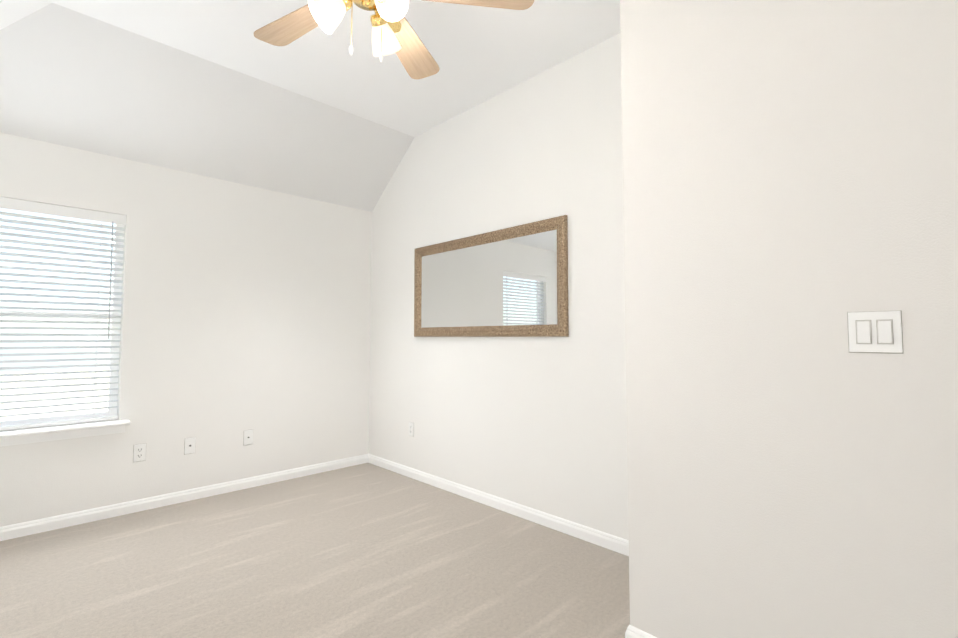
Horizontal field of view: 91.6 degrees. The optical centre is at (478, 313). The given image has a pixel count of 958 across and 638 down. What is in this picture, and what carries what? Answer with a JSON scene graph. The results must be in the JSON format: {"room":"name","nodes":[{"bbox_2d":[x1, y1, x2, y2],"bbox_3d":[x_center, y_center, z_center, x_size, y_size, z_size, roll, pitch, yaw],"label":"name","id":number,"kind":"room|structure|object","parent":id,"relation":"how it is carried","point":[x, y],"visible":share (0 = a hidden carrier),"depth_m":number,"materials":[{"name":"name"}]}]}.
{"room":"empty bedroom","nodes":[
{"label":"empty bedroom","id":0,"kind":"room"},
{"bbox_2d":[0,132,371,526],"bbox_3d":[-2.218,-0.176,3.550,3.320,3.120,0.160,3,-4,-44],"label":"wall","id":1,"kind":"structure","parent":0,"point":[244,307],"depth_m":3.56,"materials":[{"name":"paint"}]},
{"bbox_2d":[0,208,130,446],"bbox_3d":[-2.782,0.048,2.899,1.000,1.496,0.251,3,-4,-44],"label":"window","id":2,"kind":"structure","parent":1,"relation":"in","point":[112,412],"depth_m":3.04,"materials":[{"name":"white plastic"}]},
{"bbox_2d":[0,197,125,430],"bbox_3d":[-2.790,0.005,2.910,0.894,1.404,0.072,3,-4,-44],"label":"window blinds","id":3,"kind":"object","parent":2,"relation":"attached to","point":[44,208],"visible":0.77,"depth_m":3.01,"materials":[{"name":"white plastic"}]},
{"bbox_2d":[133,443,145,461],"bbox_3d":[-2.357,0.970,3.237,0.073,0.120,0.008,3,-4,-44],"label":"electrical outlet","id":4,"kind":"object","parent":1,"relation":"attached to","point":[139,452],"visible":1,"depth_m":3.23,"materials":[{"name":"white plastic"}]},
{"bbox_2d":[0,454,367,540],"bbox_3d":[-2.153,1.338,3.413,3.030,0.080,0.014,3,-4,-44],"label":"baseboard","id":5,"kind":"structure","parent":1,"relation":"attached to","point":[22,529],"depth_m":3.31,"materials":[{"name":"white wood"}]},
{"bbox_2d":[184,437,195,454],"bbox_3d":[-2.137,0.981,3.448,0.073,0.120,0.015,3,-4,-44],"label":"electrical outlet","id":6,"kind":"object","parent":1,"relation":"attached to","point":[190,445],"visible":1,"depth_m":3.45,"materials":[{"name":"white plastic"}]},
{"bbox_2d":[243,429,252,445],"bbox_3d":[-1.849,0.995,3.736,0.073,0.120,0.007,3,-4,-44],"label":"electrical outlet","id":7,"kind":"object","parent":1,"relation":"attached to","point":[248,438],"visible":1,"depth_m":3.73,"materials":[{"name":"white plastic"}]},
{"bbox_2d":[0,0,619,211],"bbox_3d":[-0.400,-1.416,1.758,3.327,0.669,5.287,3,-4,-44],"label":"ceiling","id":8,"kind":"structure","parent":0,"point":[216,89],"depth_m":2.99,"materials":[{"name":"paint"}]},
{"bbox_2d":[254,0,533,78],"bbox_3d":[-0.446,-1.297,1.719,1.192,0.791,1.218,3,-4,-44],"label":"fan","id":9,"kind":"object","parent":8,"relation":"hanging from","point":[393,31],"visible":1,"depth_m":1.84,"materials":[{"name":"beige wood"}]},
{"bbox_2d":[0,463,629,637],"bbox_3d":[-0.430,1.336,1.609,3.260,0.100,5.320,3,-4,-44],"label":"floor","id":10,"kind":"structure","parent":0,"point":[367,550],"depth_m":2.39,"materials":[{"name":"carpet"}]},
{"bbox_2d":[625,625,656,637],"bbox_3d":[0.930,1.238,1.462,0.014,0.080,1.012,3,-4,-44],"label":"baseboard","id":11,"kind":"structure","parent":10,"relation":"on","point":[631,632],"depth_m":1.79,"materials":[{"name":"white wood"}]},
{"bbox_2d":[369,33,628,539],"bbox_3d":[0.031,-0.174,3.602,0.200,3.120,3.240,3,-4,-44],"label":"wall","id":12,"kind":"structure","parent":0,"point":[538,423],"depth_m":3.19,"materials":[{"name":"paint"}]},
{"bbox_2d":[409,422,413,436],"bbox_3d":[-0.587,1.000,4.022,0.008,0.120,0.073,3,-4,-44],"label":"electrical outlet","id":13,"kind":"object","parent":12,"relation":"attached to","point":[411,428],"visible":1,"depth_m":4.01,"materials":[{"name":"white plastic"}]},
{"bbox_2d":[414,215,568,336],"bbox_3d":[-0.003,-0.208,3.472,0.034,0.765,1.570,3,-4,-44],"label":"mirror","id":14,"kind":"object","parent":12,"relation":"attached to","point":[510,282],"visible":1,"depth_m":3.34,"materials":[{"name":"clear glass"}]},
{"bbox_2d":[368,454,628,555],"bbox_3d":[0.007,1.338,3.395,0.014,0.080,3.070,3,-4,-44],"label":"baseboard","id":15,"kind":"structure","parent":12,"relation":"attached to","point":[562,525],"depth_m":3.14,"materials":[{"name":"white wood"}]},
{"bbox_2d":[620,0,957,637],"bbox_3d":[1.275,-0.265,1.840,0.900,3.120,1.040,3,-4,-44],"label":"wall","id":16,"kind":"structure","parent":0,"point":[790,184],"depth_m":1.48,"materials":[{"name":"paint"}]},
{"bbox_2d":[847,310,903,353],"bbox_3d":[1.125,0.054,1.326,0.012,0.120,0.119,3,-4,-44],"label":"switch plate","id":17,"kind":"object","parent":16,"relation":"attached to","point":[875,332],"visible":1,"depth_m":1.32,"materials":[{"name":"white plastic"}]},
{"label":"outside","id":18,"kind":"structure","parent":0,"visible":0},
{"bbox_2d":[0,369,108,420],"bbox_3d":[-29.703,5.830,29.543,80.000,0.200,74.500,3,-4,-44],"label":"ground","id":19,"kind":"structure","parent":18,"point":[50,389],"depth_m":34.25,"materials":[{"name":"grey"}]}
]}

